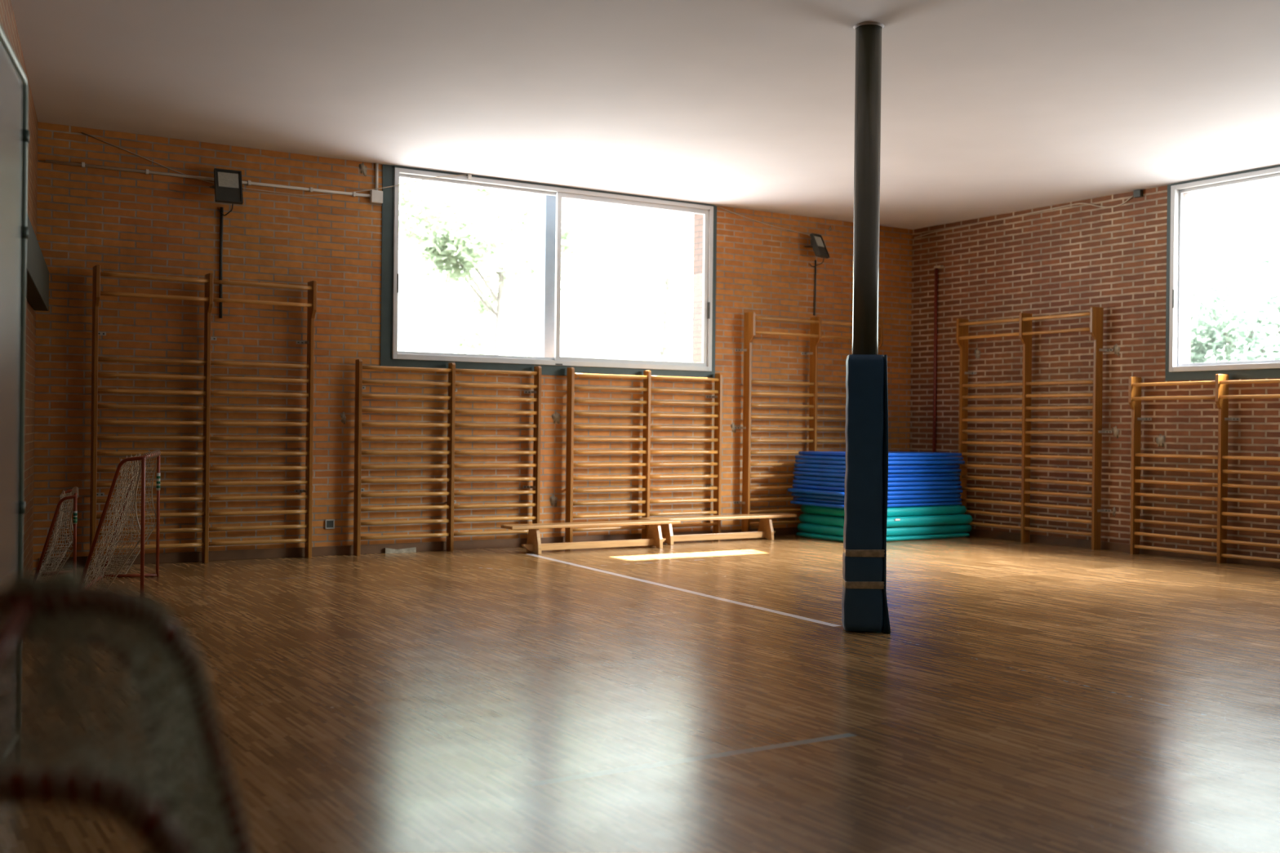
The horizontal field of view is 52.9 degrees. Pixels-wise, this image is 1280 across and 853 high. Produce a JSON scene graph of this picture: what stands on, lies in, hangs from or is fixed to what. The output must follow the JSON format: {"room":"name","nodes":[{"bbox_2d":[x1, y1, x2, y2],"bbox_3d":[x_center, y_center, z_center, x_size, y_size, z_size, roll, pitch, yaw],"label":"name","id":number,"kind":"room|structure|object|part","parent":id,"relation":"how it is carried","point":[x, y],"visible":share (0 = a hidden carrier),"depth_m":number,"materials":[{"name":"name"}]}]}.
{"room":"school gymnasium","nodes":[
{"label":"school gymnasium","id":0,"kind":"room"},
{"bbox_2d":[0,0,38,575],"bbox_3d":[-1.294,-0.617,1.382,0.301,3.606,19.400,1,0,-23],"label":"wall","id":1,"kind":"structure","parent":0,"point":[7,20],"depth_m":9.54,"materials":[{"name":"brick"}]},
{"bbox_2d":[26,213,48,311],"bbox_3d":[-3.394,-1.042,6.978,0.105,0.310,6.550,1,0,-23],"label":"board","id":2,"kind":"object","parent":1,"relation":"attached to","point":[37,270],"visible":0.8,"depth_m":8.46,"materials":[{"name":"grey"}]},
{"bbox_2d":[32,121,911,568],"bbox_3d":[-0.760,-0.610,13.160,9.960,3.606,0.360,1,0,-32],"label":"wall","id":3,"kind":"structure","parent":0,"point":[117,221],"depth_m":11.65,"materials":[{"name":"brick"}]},
{"bbox_2d":[89,264,316,567],"bbox_3d":[-3.699,-0.071,10.985,1.822,2.463,0.215,1,0,-32],"label":"wall bars","id":4,"kind":"object","parent":3,"relation":"attached to","point":[209,281],"visible":0.9,"depth_m":10.94,"materials":[{"name":"wood"}]},
{"bbox_3d":[-4.446,-0.079,10.492,0.032,2.463,0.170,1,0,-32],"label":"post","id":5,"kind":"part","parent":4,"relation":"part of","materials":[{"name":"brown wood"}]},
{"bbox_3d":[-3.687,-0.071,10.966,0.032,2.463,0.170,1,0,-32],"label":"post","id":6,"kind":"part","parent":4,"relation":"part of","materials":[{"name":"brown wood"}]},
{"bbox_3d":[-2.929,-0.062,11.441,0.032,2.463,0.170,1,0,-32],"label":"post","id":7,"kind":"part","parent":4,"relation":"part of","materials":[{"name":"brown wood"}]},
{"bbox_2d":[45,159,382,204],"bbox_3d":[-3.588,-2.259,11.135,2.845,0.371,0.050,1,0,-32],"label":"conduit","id":8,"kind":"object","parent":3,"relation":"attached to","point":[375,196],"visible":0.97,"depth_m":11.27,"materials":[{"name":"white plastic"}]},
{"bbox_2d":[219,207,223,318],"bbox_3d":[-3.624,-1.418,11.133,0.031,0.960,0.026,1,0,-32],"label":"power cable","id":9,"kind":"object","parent":3,"relation":"attached to","point":[221,208],"visible":1,"depth_m":11.12,"materials":[{"name":"black plastic"}]},
{"bbox_2d":[209,168,243,215],"bbox_3d":[-3.550,-2.013,11.058,0.261,0.387,0.235,1,0,-32],"label":"floodlight","id":10,"kind":"object","parent":3,"relation":"attached to","point":[228,187],"visible":1,"depth_m":11.01,"materials":[{"name":"black plastic"}]},
{"bbox_2d":[324,519,334,528],"bbox_3d":[-2.813,0.886,11.665,0.084,0.084,0.014,1,0,-32],"label":"wall socket","id":11,"kind":"object","parent":3,"relation":"attached to","point":[330,523],"visible":1,"depth_m":11.66,"materials":[{"name":"plastic"}]},
{"bbox_2d":[340,411,346,424],"bbox_3d":[-2.704,-0.077,11.733,0.055,0.119,0.003,1,0,-32],"label":"mortar patch","id":12,"kind":"object","parent":3,"relation":"attached to","point":[343,416],"visible":1,"depth_m":11.73,"materials":[{"name":"grey concrete"}]},
{"bbox_2d":[358,162,367,176],"bbox_3d":[-2.546,-2.366,11.817,0.085,0.128,0.003,1,0,-32],"label":"mortar patch","id":13,"kind":"object","parent":3,"relation":"attached to","point":[363,169],"visible":1,"depth_m":11.82,"materials":[{"name":"grey concrete"}]},
{"bbox_2d":[38,527,802,568],"bbox_3d":[-0.820,1.150,12.913,9.530,0.085,0.015,1,0,-32],"label":"baseboard","id":14,"kind":"structure","parent":3,"relation":"attached to","point":[184,557],"depth_m":11.76,"materials":[{"name":"brown wood"}]},
{"bbox_2d":[353,359,541,555],"bbox_3d":[-1.804,0.289,12.212,1.862,1.785,0.150,1,0,-32],"label":"wall bars","id":15,"kind":"object","parent":3,"relation":"attached to","point":[451,397],"visible":0.99,"depth_m":12.15,"materials":[{"name":"wood"}]},
{"bbox_3d":[-2.568,0.281,11.707,0.032,1.785,0.105,1,0,-32],"label":"post","id":16,"kind":"part","parent":15,"relation":"part of","materials":[{"name":"brown wood"}]},
{"bbox_3d":[-1.792,0.289,12.193,0.032,1.785,0.105,1,0,-32],"label":"post","id":17,"kind":"part","parent":15,"relation":"part of","materials":[{"name":"brown wood"}]},
{"bbox_3d":[-1.017,0.298,12.678,0.032,1.785,0.105,1,0,-32],"label":"post","id":18,"kind":"part","parent":15,"relation":"part of","materials":[{"name":"brown wood"}]},
{"bbox_2d":[399,177,693,213],"bbox_3d":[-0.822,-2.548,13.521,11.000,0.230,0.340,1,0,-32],"label":"trim","id":19,"kind":"structure","parent":3,"relation":"attached to","point":[400,178],"depth_m":13.22,"materials":[{"name":"white metal"}]},
{"bbox_2d":[380,164,716,377],"bbox_3d":[-0.800,-1.461,12.938,3.790,1.898,0.113,1,0,-32],"label":"window","id":20,"kind":"structure","parent":3,"relation":"in","point":[557,365],"depth_m":12.83,"materials":[{"name":"green paint"}]},
{"bbox_3d":[-2.255,-1.333,11.973,0.016,0.180,0.018,1,0,-32],"label":"handle","id":21,"kind":"part","parent":20,"relation":"part of","materials":[{"name":"black plastic"}]},
{"bbox_3d":[-1.547,-1.515,12.502,1.750,1.689,0.030,1,0,-32],"label":"sash","id":22,"kind":"part","parent":20,"relation":"part of","materials":[{"name":"clear glass"}]},
{"bbox_3d":[-0.059,-1.498,13.384,1.850,1.689,0.030,1,0,-32],"label":"sash","id":23,"kind":"part","parent":20,"relation":"part of","materials":[{"name":"clear glass"}]},
{"bbox_3d":[0.741,-1.250,13.852,0.018,0.180,0.025,1,0,-32],"label":"handle","id":24,"kind":"part","parent":20,"relation":"part of","materials":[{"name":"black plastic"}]},
{"bbox_2d":[549,493,557,506],"bbox_3d":[-0.866,0.740,12.889,0.091,0.130,0.003,1,0,-32],"label":"mortar patch","id":25,"kind":"object","parent":3,"relation":"attached to","point":[553,499],"visible":1,"depth_m":12.89,"materials":[{"name":"grey concrete"}]},
{"bbox_2d":[551,411,560,423],"bbox_3d":[-0.841,-0.089,12.899,0.103,0.122,0.003,1,0,-32],"label":"mortar patch","id":26,"kind":"object","parent":3,"relation":"attached to","point":[556,417],"visible":1,"depth_m":12.90,"materials":[{"name":"beige concrete"}]},
{"bbox_2d":[564,367,722,542],"bbox_3d":[0.054,0.310,13.375,1.848,1.785,0.150,1,0,-32],"label":"wall bars","id":27,"kind":"object","parent":3,"relation":"attached to","point":[717,487],"visible":0.98,"depth_m":13.31,"materials":[{"name":"wood"}]},
{"bbox_3d":[-0.703,0.302,12.874,0.032,1.785,0.105,1,0,-32],"label":"post","id":28,"kind":"part","parent":27,"relation":"part of","materials":[{"name":"brown wood"}]},
{"bbox_3d":[0.066,0.310,13.356,0.032,1.785,0.105,1,0,-32],"label":"post","id":29,"kind":"part","parent":27,"relation":"part of","materials":[{"name":"brown wood"}]},
{"bbox_3d":[0.836,0.319,13.838,0.032,1.785,0.105,1,0,-32],"label":"post","id":30,"kind":"part","parent":27,"relation":"part of","materials":[{"name":"brown wood"}]},
{"bbox_2d":[692,213,703,362],"bbox_3d":[0.662,-1.474,14.097,0.012,1.846,0.270,1,0,-32],"label":"trim","id":31,"kind":"structure","parent":3,"relation":"attached to","point":[698,218],"depth_m":14.13,"materials":[{"name":"brick"}]},
{"bbox_2d":[730,422,735,433],"bbox_3d":[1.024,0.014,14.066,0.075,0.121,0.003,1,0,-32],"label":"mortar patch","id":32,"kind":"object","parent":3,"relation":"attached to","point":[732,425],"visible":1,"depth_m":14.07,"materials":[{"name":"beige concrete"}]},
{"bbox_2d":[715,205,809,235],"bbox_3d":[1.381,-2.268,14.259,1.325,0.238,0.040,1,0,-30],"label":"cord","id":33,"kind":"object","parent":3,"relation":"attached to","point":[716,206],"visible":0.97,"depth_m":14.23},
{"bbox_2d":[733,311,883,532],"bbox_3d":[1.922,-0.008,14.503,1.972,2.463,0.215,1,0,-32],"label":"wall bars","id":34,"kind":"object","parent":3,"relation":"attached to","point":[749,317],"visible":0.62,"depth_m":14.22,"materials":[{"name":"wood"}]},
{"bbox_3d":[1.183,-0.016,14.014,0.032,2.463,0.170,1,0,-32],"label":"post","id":35,"kind":"part","parent":34,"relation":"part of","materials":[{"name":"brown wood"}]},
{"bbox_3d":[1.969,-0.008,14.506,0.032,2.463,0.170,1,0,-32],"label":"post","id":36,"kind":"part","parent":34,"relation":"part of","materials":[{"name":"brown wood"}]},
{"bbox_3d":[2.756,0.001,14.998,0.032,2.463,0.170,1,0,-32],"label":"post","id":37,"kind":"part","parent":34,"relation":"part of","materials":[{"name":"brown wood"}]},
{"bbox_2d":[813,259,816,315],"bbox_3d":[1.993,-1.581,14.650,0.030,0.630,0.020,1,0,-32],"label":"power cable","id":38,"kind":"object","parent":3,"relation":"attached to","point":[815,288],"visible":1,"depth_m":14.64,"materials":[{"name":"black plastic"}]},
{"bbox_2d":[804,232,830,266],"bbox_3d":[2.009,-1.989,14.515,0.243,0.363,0.273,1,0,-32],"label":"floodlight","id":39,"kind":"object","parent":3,"relation":"attached to","point":[818,245],"visible":1,"depth_m":14.46,"materials":[{"name":"black plastic"}]},
{"bbox_2d":[0,534,1279,852],"bbox_3d":[2.337,1.286,3.692,14.000,0.120,19.000,1,0,-32],"label":"floor","id":40,"kind":"structure","parent":0,"point":[713,695],"depth_m":5.62,"materials":[{"name":"brown wood"}]},
{"bbox_2d":[0,24,29,763],"bbox_3d":[-1.810,-0.009,3.474,0.048,2.378,1.994,1,0,-19],"label":"framed panel","id":41,"kind":"object","parent":40,"relation":"on","point":[14,93],"visible":0.92,"depth_m":4.18,"materials":[{"name":"grey laminate"}]},
{"bbox_3d":[-1.821,1.060,3.471,0.030,0.028,1.952,1,0,-19],"label":"rail","id":42,"kind":"part","parent":41,"relation":"part of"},
{"bbox_2d":[34,486,79,581],"bbox_3d":[-4.365,0.815,9.613,0.307,0.690,0.994,1,0,-24],"label":"goal","id":43,"kind":"object","parent":40,"relation":"on","point":[45,557],"visible":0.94,"depth_m":9.25,"materials":[{"name":"white fabric"}]},
{"bbox_3d":[-4.051,0.829,9.223,0.022,0.655,0.022,1,0,-32],"label":"post","id":44,"kind":"part","parent":43,"relation":"part of","materials":[{"name":"red metal"}]},
{"bbox_2d":[80,449,160,596],"bbox_3d":[-3.735,0.673,9.213,0.477,0.990,1.429,1,0,-17],"label":"goal","id":45,"kind":"object","parent":40,"relation":"on","point":[140,459],"visible":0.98,"depth_m":8.83,"materials":[{"name":"white fabric"}]},
{"bbox_3d":[-3.325,0.687,8.603,0.025,0.955,0.025,1,0,-32],"label":"post","id":46,"kind":"part","parent":45,"relation":"part of","materials":[{"name":"red metal"}]},
{"bbox_3d":[-3.722,0.683,9.935,0.025,0.955,0.025,1,0,-32],"label":"post","id":47,"kind":"part","parent":45,"relation":"part of","materials":[{"name":"red metal"}]},
{"bbox_2d":[0,567,255,852],"bbox_3d":[-0.611,0.663,1.415,0.574,1.043,0.854,1,0,-32],"label":"goal","id":48,"kind":"object","parent":40,"relation":"on","point":[30,610],"visible":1,"depth_m":1.23,"materials":[{"name":"grey fabric"}]},
{"bbox_3d":[-0.731,0.709,1.639,0.515,0.949,0.254,1,0,-44],"label":"arched frame","id":49,"kind":"part","parent":48,"relation":"part of","materials":[{"name":"metal"}]},
{"bbox_3d":[-0.533,0.732,1.060,0.378,0.903,0.062,1,0,-5],"label":"arched frame","id":50,"kind":"part","parent":48,"relation":"part of","materials":[{"name":"metal"}]},
{"bbox_2d":[384,546,416,553],"bbox_3d":[-2.236,1.152,12.000,0.300,0.050,0.028,1,0,-32],"label":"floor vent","id":51,"kind":"object","parent":40,"relation":"on","point":[413,549],"visible":1,"depth_m":11.99,"materials":[{"name":"white metal"}]},
{"bbox_2d":[501,519,680,554],"bbox_3d":[-0.451,1.063,12.439,1.870,0.268,0.249,1,0,-32],"label":"bench","id":52,"kind":"object","parent":40,"relation":"on","point":[654,538],"visible":1,"depth_m":12.38,"materials":[{"name":"brown wood"}]},
{"bbox_3d":[-0.998,1.072,12.097,0.036,0.237,0.249,1,0,-32],"label":"leg","id":53,"kind":"part","parent":52,"relation":"part of","materials":[{"name":"brown wood"}]},
{"bbox_3d":[-0.450,0.944,12.439,1.870,0.031,0.240,1,0,-32],"label":"seat","id":54,"kind":"part","parent":52,"relation":"part of","materials":[{"name":"brown wood"}]},
{"bbox_3d":[0.147,1.085,12.813,0.036,0.237,0.249,1,0,-32],"label":"leg","id":55,"kind":"part","parent":52,"relation":"part of","materials":[{"name":"brown wood"}]},
{"bbox_2d":[638,513,796,545],"bbox_3d":[0.840,1.077,13.553,1.880,0.268,0.249,1,0,-32],"label":"bench","id":56,"kind":"object","parent":40,"relation":"on","point":[765,530],"visible":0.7,"depth_m":13.53,"materials":[{"name":"brown wood"}]},
{"bbox_3d":[0.263,1.086,13.192,0.036,0.237,0.249,1,0,-32],"label":"leg","id":57,"kind":"part","parent":56,"relation":"part of","materials":[{"name":"brown wood"}]},
{"bbox_3d":[0.841,0.959,13.553,1.880,0.031,0.240,1,0,-32],"label":"seat","id":58,"kind":"part","parent":56,"relation":"part of","materials":[{"name":"brown wood"}]},
{"bbox_3d":[1.356,1.099,13.877,0.036,0.237,0.249,1,0,-32],"label":"leg","id":59,"kind":"part","parent":56,"relation":"part of","materials":[{"name":"brown wood"}]},
{"bbox_2d":[841,22,890,633],"bbox_3d":[1.367,-0.586,7.674,0.276,3.605,0.237,1,0,5],"label":"column","id":60,"kind":"structure","parent":40,"relation":"on","point":[864,608],"depth_m":7.59,"materials":[{"name":"black metal"}]},
{"bbox_3d":[1.346,-0.581,7.683,0.155,3.594,0.155,1,0,5],"label":"steel post","id":61,"kind":"part","parent":60,"relation":"part of","materials":[{"name":"black metal"}]},
{"bbox_2d":[795,532,969,542],"bbox_3d":[2.703,1.203,14.296,1.730,0.052,0.930,1,0,-32],"label":"mat","id":62,"kind":"object","parent":40,"relation":"on","point":[914,537],"visible":0.28,"depth_m":13.99,"materials":[{"name":"green plastic"}]},
{"bbox_2d":[797,523,971,536],"bbox_3d":[2.725,1.125,14.309,1.740,0.098,0.930,1,0,-32],"label":"mat","id":63,"kind":"object","parent":62,"relation":"on","point":[804,527],"visible":0.45,"depth_m":13.99,"materials":[{"name":"green plastic"}]},
{"bbox_2d":[799,513,972,527],"bbox_3d":[2.736,1.022,14.294,1.700,0.105,0.966,1,0,-32],"label":"mat","id":64,"kind":"object","parent":63,"relation":"on","point":[928,520],"visible":0.54,"depth_m":13.97,"materials":[{"name":"green plastic"}]},
{"bbox_2d":[800,504,966,516],"bbox_3d":[2.712,0.917,14.311,1.635,0.104,0.910,1,0,-32],"label":"mat","id":65,"kind":"object","parent":64,"relation":"on","point":[936,509],"visible":0.44,"depth_m":14.02,"materials":[{"name":"green plastic"}]},
{"bbox_2d":[790,500,962,508],"bbox_3d":[2.625,0.846,14.267,1.720,0.034,0.902,1,0,-32],"label":"mat","id":66,"kind":"object","parent":65,"relation":"on","point":[795,502],"visible":0.4,"depth_m":13.96,"materials":[{"name":"blue plastic"}]},
{"bbox_2d":[793,497,961,504],"bbox_3d":[2.638,0.805,14.275,1.670,0.036,0.902,1,0,-32],"label":"mat","id":67,"kind":"object","parent":66,"relation":"on","point":[804,499],"visible":0.38,"depth_m":13.98,"materials":[{"name":"blue plastic"}]},
{"bbox_2d":[791,492,960,500],"bbox_3d":[2.622,0.758,14.263,1.690,0.042,0.904,1,0,-32],"label":"mat","id":68,"kind":"object","parent":67,"relation":"on","point":[793,494],"visible":0.37,"depth_m":13.95,"materials":[{"name":"blue plastic"}]},
{"bbox_2d":[787,488,963,496],"bbox_3d":[2.620,0.711,14.239,1.760,0.042,0.941,1,0,-32],"label":"mat","id":69,"kind":"object","parent":68,"relation":"on","point":[829,492],"visible":0.44,"depth_m":13.94,"materials":[{"name":"blue plastic"}]},
{"bbox_2d":[792,484,962,491],"bbox_3d":[2.633,0.663,14.262,1.675,0.042,0.917,1,0,-32],"label":"mat","id":70,"kind":"object","parent":69,"relation":"on","point":[797,486],"visible":0.44,"depth_m":13.96,"materials":[{"name":"blue plastic"}]},
{"bbox_2d":[792,479,961,486],"bbox_3d":[2.641,0.616,14.255,1.670,0.043,0.937,1,0,-32],"label":"mat","id":71,"kind":"object","parent":70,"relation":"on","point":[794,481],"visible":0.44,"depth_m":13.97,"materials":[{"name":"blue plastic"}]},
{"bbox_2d":[793,475,959,482],"bbox_3d":[2.631,0.567,14.268,1.635,0.044,0.903,1,0,-32],"label":"mat","id":72,"kind":"object","parent":71,"relation":"on","point":[796,477],"visible":0.39,"depth_m":13.97,"materials":[{"name":"blue plastic"}]},
{"bbox_2d":[792,471,959,477],"bbox_3d":[2.631,0.521,14.282,1.680,0.039,0.879,1,0,-32],"label":"mat","id":73,"kind":"object","parent":72,"relation":"on","point":[797,473],"visible":0.48,"depth_m":13.98,"materials":[{"name":"blue plastic"}]},
{"bbox_2d":[793,467,961,473],"bbox_3d":[2.638,0.480,14.266,1.645,0.037,0.912,1,0,-32],"label":"mat","id":74,"kind":"object","parent":73,"relation":"on","point":[809,469],"visible":0.41,"depth_m":13.98,"materials":[{"name":"blue plastic"}]},
{"bbox_2d":[794,462,959,469],"bbox_3d":[2.644,0.436,14.271,1.650,0.042,0.909,1,0,-32],"label":"mat","id":75,"kind":"object","parent":74,"relation":"on","point":[796,464],"visible":0.44,"depth_m":13.99,"materials":[{"name":"blue plastic"}]},
{"bbox_2d":[795,458,964,464],"bbox_3d":[2.672,0.388,14.289,1.685,0.042,0.909,1,0,-32],"label":"mat","id":76,"kind":"object","parent":75,"relation":"on","point":[797,460],"visible":0.51,"depth_m":13.98,"materials":[{"name":"blue plastic"}]},
{"bbox_2d":[795,455,963,460],"bbox_3d":[2.669,0.344,14.272,1.670,0.036,0.934,1,0,-32],"label":"mat","id":77,"kind":"object","parent":76,"relation":"on","point":[816,457],"visible":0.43,"depth_m":14.00,"materials":[{"name":"blue plastic"}]},
{"bbox_2d":[798,451,961,456],"bbox_3d":[2.675,0.303,14.305,1.615,0.038,0.884,1,0,-32],"label":"mat","id":78,"kind":"object","parent":77,"relation":"on","point":[811,453],"visible":0.69,"depth_m":14.07,"materials":[{"name":"blue plastic"}]},
{"bbox_2d":[10,0,1279,229],"bbox_3d":[2.489,-2.503,3.856,14.360,0.250,19.560,1,0,-32],"label":"ceiling","id":79,"kind":"structure","parent":0,"point":[988,108],"depth_m":9.12,"materials":[{"name":"paint"}]},
{"bbox_2d":[467,173,471,178],"bbox_3d":[-1.633,-2.399,12.330,0.035,0.046,0.020,1,0,-32],"label":"hook","id":80,"kind":"object","parent":79,"relation":"attached to","point":[469,175],"visible":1,"depth_m":12.32,"materials":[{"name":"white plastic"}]},
{"bbox_2d":[81,132,466,195],"bbox_3d":[-3.124,-2.249,11.435,3.412,0.365,0.035,1,0,-31],"label":"cord","id":81,"kind":"object","parent":80,"relation":"hanging from","point":[82,132],"visible":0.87,"depth_m":11.38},
{"bbox_2d":[910,185,1279,558],"bbox_3d":[8.444,-0.509,7.501,0.360,3.606,19.000,1,0,-32],"label":"wall","id":82,"kind":"structure","parent":0,"point":[1073,259],"depth_m":13.37,"materials":[{"name":"brick"}]},
{"bbox_2d":[932,265,943,452],"bbox_3d":[3.477,-0.320,15.047,0.050,3.120,0.110,1,0,-32],"label":"pipe","id":83,"kind":"object","parent":82,"relation":"attached to","point":[935,291],"visible":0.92,"depth_m":15.06,"materials":[{"name":"metal"}]},
{"bbox_2d":[973,348,980,358],"bbox_3d":[3.816,-0.826,14.559,0.003,0.120,0.094,1,0,-32],"label":"mortar patch","id":84,"kind":"object","parent":82,"relation":"attached to","point":[976,352],"visible":1,"depth_m":14.55,"materials":[{"name":"grey concrete"}]},
{"bbox_2d":[914,195,1133,238],"bbox_3d":[4.109,-2.278,14.095,0.017,0.105,3.103,1,0,-32],"label":"cord","id":85,"kind":"object","parent":82,"relation":"attached to","point":[1133,195],"visible":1,"depth_m":13.95,"materials":[{"name":"black plastic"}]},
{"bbox_2d":[955,306,1112,550],"bbox_3d":[4.168,0.016,13.780,0.215,2.463,1.946,1,0,-32],"label":"wall bars","id":86,"kind":"object","parent":82,"relation":"attached to","point":[1095,313],"visible":0.97,"depth_m":13.78,"materials":[{"name":"wood"}]},
{"bbox_3d":[3.642,0.011,14.580,0.170,2.463,0.032,1,0,-32],"label":"post","id":87,"kind":"part","parent":86,"relation":"part of","materials":[{"name":"brown wood"}]},
{"bbox_3d":[4.127,0.016,13.804,0.170,2.463,0.032,1,0,-32],"label":"post","id":88,"kind":"part","parent":86,"relation":"part of","materials":[{"name":"brown wood"}]},
{"bbox_3d":[4.613,0.021,13.029,0.170,2.463,0.032,1,0,-32],"label":"post","id":89,"kind":"part","parent":86,"relation":"part of","materials":[{"name":"brown wood"}]},
{"bbox_2d":[1112,506,1115,515],"bbox_3d":[4.785,0.852,12.980,0.003,0.104,0.044,1,0,-32],"label":"mortar patch","id":90,"kind":"object","parent":82,"relation":"attached to","point":[1113,508],"visible":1,"depth_m":12.98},
{"bbox_2d":[1111,426,1119,438],"bbox_3d":[4.796,0.055,12.976,0.003,0.126,0.088,1,0,-32],"label":"mortar patch","id":91,"kind":"object","parent":82,"relation":"attached to","point":[1115,430],"visible":1,"depth_m":12.97,"materials":[{"name":"beige concrete"}]},
{"bbox_2d":[1113,343,1119,355],"bbox_3d":[4.807,-0.775,12.975,0.003,0.126,0.084,1,0,-32],"label":"mortar patch","id":92,"kind":"object","parent":82,"relation":"attached to","point":[1116,348],"visible":1,"depth_m":12.97,"materials":[{"name":"grey concrete"}]},
{"bbox_2d":[966,528,1279,568],"bbox_3d":[8.265,1.250,7.401,0.015,0.085,18.960,1,0,-32],"label":"baseboard","id":93,"kind":"structure","parent":82,"relation":"attached to","point":[1120,547],"depth_m":13.05,"materials":[{"name":"brown wood"}]},
{"bbox_2d":[1133,189,1142,197],"bbox_3d":[4.939,-2.309,12.751,0.045,0.070,0.080,1,0,-32],"label":"box","id":94,"kind":"object","parent":82,"relation":"attached to","point":[1137,193],"visible":1,"depth_m":12.72,"materials":[{"name":"black plastic"}]},
{"bbox_2d":[1155,434,1165,447],"bbox_3d":[5.072,0.136,12.534,0.003,0.128,0.107,1,0,-32],"label":"mortar patch","id":95,"kind":"object","parent":82,"relation":"attached to","point":[1160,440],"visible":1,"depth_m":12.53,"materials":[{"name":"beige concrete"}]},
{"bbox_2d":[1181,191,1191,363],"bbox_3d":[5.312,-1.413,12.606,0.270,1.866,0.012,1,0,-32],"label":"trim","id":96,"kind":"structure","parent":82,"relation":"attached to","point":[1187,197],"depth_m":12.63,"materials":[{"name":"brick"}]},
{"bbox_2d":[1128,373,1279,563],"bbox_3d":[5.372,0.390,11.861,0.205,1.743,1.902,1,0,-32],"label":"wall bars","id":97,"kind":"object","parent":82,"relation":"attached to","point":[1221,382],"visible":1,"depth_m":11.93,"materials":[{"name":"wood"}]},
{"bbox_3d":[4.857,0.384,12.641,0.160,1.743,0.032,1,0,-32],"label":"post","id":98,"kind":"part","parent":97,"relation":"part of","materials":[{"name":"brown wood"}]},
{"bbox_3d":[5.353,0.389,11.849,0.160,1.743,0.032,1,0,-32],"label":"post","id":99,"kind":"part","parent":97,"relation":"part of","materials":[{"name":"brown wood"}]},
{"bbox_2d":[1164,164,1279,381],"bbox_3d":[6.137,-1.382,10.897,0.113,1.903,3.785,1,0,-32],"label":"window","id":100,"kind":"structure","parent":82,"relation":"in","point":[1175,370],"depth_m":12.39,"materials":[{"name":"green paint"}]},
{"bbox_3d":[5.142,-1.232,12.395,0.018,0.180,0.016,1,0,-32],"label":"handle","id":101,"kind":"part","parent":100,"relation":"part of","materials":[{"name":"black plastic"}]},
{"label":"outside","id":102,"kind":"structure","parent":0,"visible":0},
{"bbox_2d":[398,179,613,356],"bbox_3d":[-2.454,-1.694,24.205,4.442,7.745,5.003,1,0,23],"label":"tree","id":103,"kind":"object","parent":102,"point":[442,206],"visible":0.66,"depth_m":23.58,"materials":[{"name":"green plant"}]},
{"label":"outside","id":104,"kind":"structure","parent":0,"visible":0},
{"bbox_2d":[1190,204,1279,363],"bbox_3d":[9.792,-0.916,21.239,4.099,6.462,3.424,1,0,7],"label":"tree","id":105,"kind":"object","parent":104,"point":[1211,338],"visible":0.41,"depth_m":20.62,"materials":[{"name":"green plant"}]},
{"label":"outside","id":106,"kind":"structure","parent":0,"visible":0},
{"bbox_2d":[533,194,555,357],"bbox_3d":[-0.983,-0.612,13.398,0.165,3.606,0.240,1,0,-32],"label":"window frame","id":107,"kind":"object","parent":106,"point":[545,205],"visible":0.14,"depth_m":13.30,"materials":[{"name":"white metal"}]}
]}

